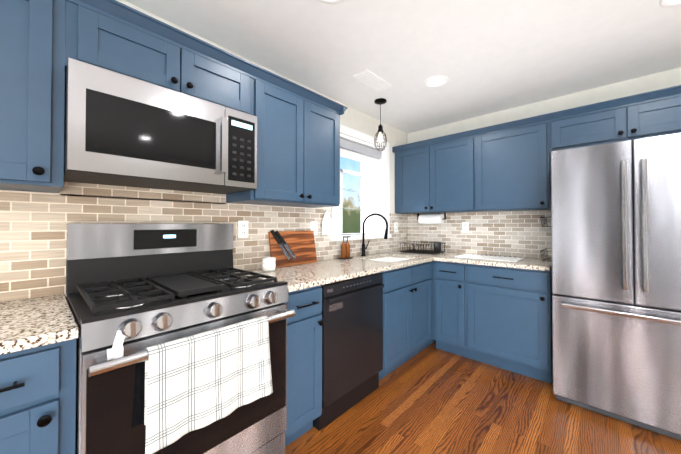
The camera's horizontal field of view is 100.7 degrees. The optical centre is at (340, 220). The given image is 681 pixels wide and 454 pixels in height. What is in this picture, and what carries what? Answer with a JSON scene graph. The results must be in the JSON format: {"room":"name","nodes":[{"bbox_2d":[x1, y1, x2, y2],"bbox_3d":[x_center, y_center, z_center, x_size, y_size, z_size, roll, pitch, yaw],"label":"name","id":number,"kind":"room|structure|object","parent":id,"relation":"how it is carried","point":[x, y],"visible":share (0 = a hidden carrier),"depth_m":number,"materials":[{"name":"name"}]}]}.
{"room":"kitchen","nodes":[
{"label":"kitchen","id":0,"kind":"room"},
{"bbox_2d":[3,0,406,301],"bbox_3d":[-1.294,0.049,1.387,0.150,2.400,6.200,-1,-1,43],"label":"wall","id":1,"kind":"structure","parent":0,"point":[354,119],"depth_m":2.93,"materials":[{"name":"paint"}]},
{"bbox_2d":[0,0,71,192],"bbox_3d":[-1.375,-0.521,0.945,0.332,0.780,0.631,-1,-1,43],"label":"upper cabinet","id":2,"kind":"object","parent":1,"relation":"attached to","point":[36,35],"depth_m":1.01,"materials":[{"name":"blue wood"}]},
{"bbox_2d":[72,0,255,115],"bbox_3d":[-0.897,-0.748,1.467,0.332,0.313,0.781,-1,-1,43],"label":"upper cabinet","id":3,"kind":"object","parent":1,"relation":"attached to","point":[112,35],"depth_m":1.29,"materials":[{"name":"blue wood"}]},
{"bbox_2d":[64,57,256,193],"bbox_3d":[-0.855,-0.384,1.419,0.433,0.409,0.765,-1,-1,43],"label":"over-the-range microwave","id":4,"kind":"object","parent":3,"relation":"attached to","point":[122,130],"visible":0.96,"depth_m":1.22,"materials":[{"name":"metal"}]},
{"bbox_2d":[0,182,407,301],"bbox_3d":[-0.626,0.049,1.994,0.008,0.584,4.398,-1,-1,43],"label":"backsplash","id":5,"kind":"structure","parent":1,"relation":"attached to","point":[33,229],"depth_m":1.43,"materials":[{"name":"tile"}]},
{"bbox_2d":[238,221,247,237],"bbox_3d":[-0.667,0.056,1.937,0.007,0.116,0.072,-1,-1,43],"label":"electrical outlet","id":6,"kind":"object","parent":5,"relation":"attached to","point":[242,229],"visible":1,"depth_m":1.93,"materials":[{"name":"white plastic"}]},
{"bbox_2d":[311,221,316,234],"bbox_3d":[-0.226,0.062,2.415,0.007,0.116,0.072,-1,-1,43],"label":"electrical outlet","id":7,"kind":"object","parent":5,"relation":"attached to","point":[314,226],"visible":0.94,"depth_m":2.42,"materials":[{"name":"white plastic"}]},
{"bbox_2d":[322,209,331,234],"bbox_3d":[-0.125,0.008,2.499,0.043,0.226,0.126,-1,-1,43],"label":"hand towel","id":8,"kind":"object","parent":5,"relation":"hanging from","point":[326,225],"visible":1,"depth_m":2.50,"materials":[{"name":"fabric"}]},
{"bbox_2d":[394,222,397,231],"bbox_3d":[0.668,0.073,3.386,0.007,0.116,0.072,-1,-1,43],"label":"electrical outlet","id":9,"kind":"object","parent":5,"relation":"attached to","point":[395,226],"visible":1,"depth_m":3.38,"materials":[{"name":"white plastic"}]},
{"bbox_2d":[226,65,343,207],"bbox_3d":[-0.374,-0.508,2.032,0.332,0.780,0.764,-1,-1,43],"label":"upper cabinet","id":10,"kind":"object","parent":1,"relation":"attached to","point":[298,138],"depth_m":1.87,"materials":[{"name":"blue wood"}]},
{"bbox_2d":[331,124,390,240],"bbox_3d":[0.123,-0.361,3.030,0.375,1.090,0.960,-1,-1,43],"label":"garden window","id":11,"kind":"structure","parent":1,"relation":"in","point":[373,174],"depth_m":3.21,"materials":[{"name":"white"}]},
{"bbox_2d":[124,0,680,133],"bbox_3d":[0.452,-1.200,-0.207,4.900,0.060,6.500,-1,-1,43],"label":"ceiling","id":12,"kind":"structure","parent":0,"point":[485,57],"depth_m":1.84,"materials":[{"name":"paint"}]},
{"bbox_2d":[320,0,343,3],"bbox_3d":[-0.045,-1.146,1.392,0.190,0.007,0.190,-1,-1,43],"label":"recessed light","id":13,"kind":"object","parent":12,"relation":"in","point":[331,1],"visible":1,"depth_m":1.47,"materials":[{"name":"white plastic"}]},
{"bbox_2d":[353,69,391,91],"bbox_3d":[0.265,-1.134,2.290,0.140,0.011,0.340,-1,-1,43],"label":"ceiling vent","id":14,"kind":"object","parent":12,"relation":"in","point":[369,78],"visible":0.98,"depth_m":2.27,"materials":[{"name":"metal"}]},
{"bbox_2d":[374,98,386,150],"bbox_3d":[0.377,-0.898,2.659,0.122,0.474,0.122,-1,-1,43],"label":"pendant lamp","id":15,"kind":"object","parent":12,"relation":"hanging from","point":[380,101],"visible":1,"depth_m":2.64,"materials":[{"name":"black metal"}]},
{"bbox_2d":[424,75,448,87],"bbox_3d":[0.781,-1.135,2.304,0.190,0.007,0.190,-1,-1,43],"label":"recessed light","id":16,"kind":"object","parent":12,"relation":"in","point":[436,81],"visible":1,"depth_m":2.30,"materials":[{"name":"white plastic"}]},
{"bbox_2d":[659,0,680,6],"bbox_3d":[1.745,-1.146,1.416,0.190,0.007,0.190,-1,-1,43],"label":"recessed light","id":17,"kind":"object","parent":12,"relation":"in","point":[667,3],"visible":1,"depth_m":1.48,"materials":[{"name":"white plastic"}]},
{"bbox_2d":[285,341,680,453],"bbox_3d":[0.452,1.260,-0.237,4.900,0.060,6.500,-1,-1,43],"label":"floor","id":18,"kind":"structure","parent":0,"point":[431,399],"depth_m":1.76,"materials":[{"name":"brown wood"}]},
{"bbox_2d":[0,338,76,453],"bbox_3d":[-1.454,0.799,0.607,0.651,0.881,1.250,-1,-1,43],"label":"base cabinet","id":19,"kind":"object","parent":18,"relation":"on","point":[37,400],"visible":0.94,"depth_m":0.81,"materials":[{"name":"blue wood"}]},
{"bbox_2d":[0,294,78,354],"bbox_3d":[-1.461,0.341,0.621,0.632,0.032,1.252,-1,-1,43],"label":"countertop","id":20,"kind":"structure","parent":19,"relation":"on","point":[28,323],"depth_m":0.90,"materials":[{"name":"stone"}]},
{"bbox_2d":[66,224,294,453],"bbox_3d":[-0.728,0.631,1.316,0.710,1.234,0.762,-1,-1,43],"label":"range","id":21,"kind":"object","parent":18,"relation":"on","point":[134,291],"visible":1,"depth_m":1.21,"materials":[{"name":"silver metal"}]},
{"bbox_2d":[144,316,272,453],"bbox_3d":[-0.476,0.581,1.079,0.070,0.327,0.469,-1,-1,43],"label":"towel","id":22,"kind":"object","parent":21,"relation":"hanging from","point":[198,381],"visible":1,"depth_m":1.03,"materials":[{"name":"white fabric"}]},
{"bbox_2d":[284,285,323,446],"bbox_3d":[-0.409,0.812,1.742,0.651,0.881,0.288,-1,-1,43],"label":"base cabinet","id":23,"kind":"object","parent":18,"relation":"on","point":[305,323],"visible":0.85,"depth_m":1.55,"materials":[{"name":"blue wood"}]},
{"bbox_2d":[313,273,383,430],"bbox_3d":[-0.099,0.820,2.078,0.620,0.873,0.612,-1,-1,43],"label":"dishwasher","id":24,"kind":"object","parent":18,"relation":"on","point":[352,337],"visible":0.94,"depth_m":1.84,"materials":[{"name":"black metal"}]},
{"bbox_2d":[379,261,434,379],"bbox_3d":[0.379,0.823,2.623,0.616,0.880,0.823,-1,-1,43],"label":"base cabinet","id":25,"kind":"object","parent":18,"relation":"on","point":[407,316],"depth_m":2.37,"materials":[{"name":"blue wood"}]},
{"bbox_2d":[235,249,456,291],"bbox_3d":[0.290,0.464,2.519,0.635,0.232,2.375,-1,-1,43],"label":"countertop","id":26,"kind":"structure","parent":25,"relation":"on","point":[306,275],"depth_m":2.03,"materials":[{"name":"stone"}]},
{"bbox_2d":[262,257,275,271],"bbox_3d":[-0.489,0.296,1.927,0.090,0.088,0.090,-1,-1,43],"label":"ramekin","id":27,"kind":"object","parent":26,"relation":"on","point":[268,264],"visible":1,"depth_m":1.89,"materials":[{"name":"white ceramic"}]},
{"bbox_2d":[268,230,316,266],"bbox_3d":[-0.358,0.204,2.209,0.080,0.279,0.430,-1,-1,43],"label":"cutting board","id":28,"kind":"object","parent":26,"relation":"on","point":[288,248],"visible":0.94,"depth_m":2.19,"materials":[{"name":"brown wood"}]},
{"bbox_2d":[338,236,352,258],"bbox_3d":[0.047,0.245,2.623,0.085,0.206,0.110,-1,-1,43],"label":"soap bottles","id":29,"kind":"object","parent":26,"relation":"on","point":[345,251],"visible":1,"depth_m":2.60},
{"bbox_2d":[361,213,387,255],"bbox_3d":[0.336,0.137,2.813,0.224,0.427,0.183,-1,-1,43],"label":"faucet","id":30,"kind":"object","parent":26,"relation":"on","point":[385,235],"visible":1,"depth_m":2.81,"materials":[{"name":"black metal"}]},
{"bbox_2d":[401,241,444,254],"bbox_3d":[0.949,0.290,3.179,0.465,0.130,0.349,-1,-1,43],"label":"dish rack","id":31,"kind":"object","parent":26,"relation":"on","point":[437,247],"visible":1,"depth_m":3.12,"materials":[{"name":"black metal"}]},
{"bbox_2d":[432,261,552,383],"bbox_3d":[1.424,0.823,2.640,0.932,0.881,0.651,-1,-1,43],"label":"base cabinet","id":32,"kind":"object","parent":18,"relation":"on","point":[499,317],"visible":0.98,"depth_m":2.37,"materials":[{"name":"blue wood"}]},
{"bbox_2d":[435,253,551,270],"bbox_3d":[1.453,0.365,2.631,0.874,0.032,0.635,-1,-1,43],"label":"countertop","id":33,"kind":"structure","parent":32,"relation":"on","point":[531,263],"depth_m":2.42,"materials":[{"name":"stone"}]},
{"bbox_2d":[455,254,524,261],"bbox_3d":[1.403,0.344,2.665,0.520,0.010,0.340,-1,-1,43],"label":"drying mat","id":34,"kind":"object","parent":33,"relation":"on","point":[497,258],"visible":1,"depth_m":2.62,"materials":[{"name":"white fabric"}]},
{"bbox_2d":[551,133,680,439],"bbox_3d":[2.010,0.376,1.959,0.800,1.759,0.816,-1,-1,43],"label":"refrigerator","id":35,"kind":"object","parent":18,"relation":"on","point":[616,264],"visible":1,"depth_m":1.74,"materials":[{"name":"silver metal"}]},
{"bbox_2d":[540,217,551,261],"bbox_3d":[1.668,0.126,2.247,0.086,0.362,0.324,-1,-1,43],"label":"spice rack","id":36,"kind":"object","parent":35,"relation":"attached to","point":[546,224],"visible":0.5,"depth_m":2.27,"materials":[{"name":"black metal"}]},
{"bbox_2d":[407,67,680,257],"bbox_3d":[2.548,0.059,2.164,4.750,2.400,0.150,-1,-1,43],"label":"wall","id":37,"kind":"structure","parent":0,"point":[656,81],"depth_m":2.57,"materials":[{"name":"paint"}]},
{"bbox_2d":[392,138,435,213],"bbox_3d":[0.938,-0.488,3.321,0.513,0.790,0.332,-1,-1,43],"label":"upper cabinet","id":38,"kind":"object","parent":37,"relation":"attached to","point":[415,163],"depth_m":3.18,"materials":[{"name":"blue wood"}]},
{"bbox_2d":[436,127,483,212],"bbox_3d":[1.253,-0.491,3.031,0.589,0.790,0.332,-1,-1,43],"label":"upper cabinet","id":39,"kind":"object","parent":37,"relation":"attached to","point":[459,156],"depth_m":2.85,"materials":[{"name":"blue wood"}]},
{"bbox_2d":[417,213,445,223],"bbox_3d":[1.055,-0.027,3.282,0.340,0.130,0.116,-1,-1,43],"label":"paper towel","id":40,"kind":"object","parent":39,"relation":"attached to","point":[432,219],"visible":1,"depth_m":3.23,"materials":[{"name":"white paper"}]},
{"bbox_2d":[408,210,551,258],"bbox_3d":[1.433,0.131,3.080,1.503,0.446,0.009,-1,-1,43],"label":"backsplash","id":41,"kind":"structure","parent":37,"relation":"attached to","point":[513,233],"depth_m":2.95,"materials":[{"name":"tile"}]},
{"bbox_2d":[462,222,468,232],"bbox_3d":[1.381,0.070,3.118,0.072,0.116,0.007,-1,-1,43],"label":"electrical outlet","id":42,"kind":"object","parent":41,"relation":"attached to","point":[465,227],"visible":1,"depth_m":3.12,"materials":[{"name":"white plastic"}]},
{"bbox_2d":[484,113,551,211],"bbox_3d":[1.611,-0.495,2.701,0.657,0.790,0.332,-1,-1,43],"label":"upper cabinet","id":43,"kind":"object","parent":37,"relation":"attached to","point":[506,166],"depth_m":2.51,"materials":[{"name":"blue wood"}]},
{"bbox_2d":[552,85,680,150],"bbox_3d":[2.191,-0.741,2.170,0.920,0.310,0.332,-1,-1,43],"label":"upper cabinet","id":44,"kind":"object","parent":37,"relation":"attached to","point":[654,113],"depth_m":2.07,"materials":[{"name":"blue wood"}]},
{"label":"outside","id":45,"kind":"structure","parent":0,"visible":0},
{"bbox_2d":[340,157,360,232],"bbox_3d":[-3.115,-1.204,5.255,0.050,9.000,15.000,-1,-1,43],"label":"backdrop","id":46,"kind":"structure","parent":45,"point":[351,221],"depth_m":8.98,"materials":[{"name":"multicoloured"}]}
]}

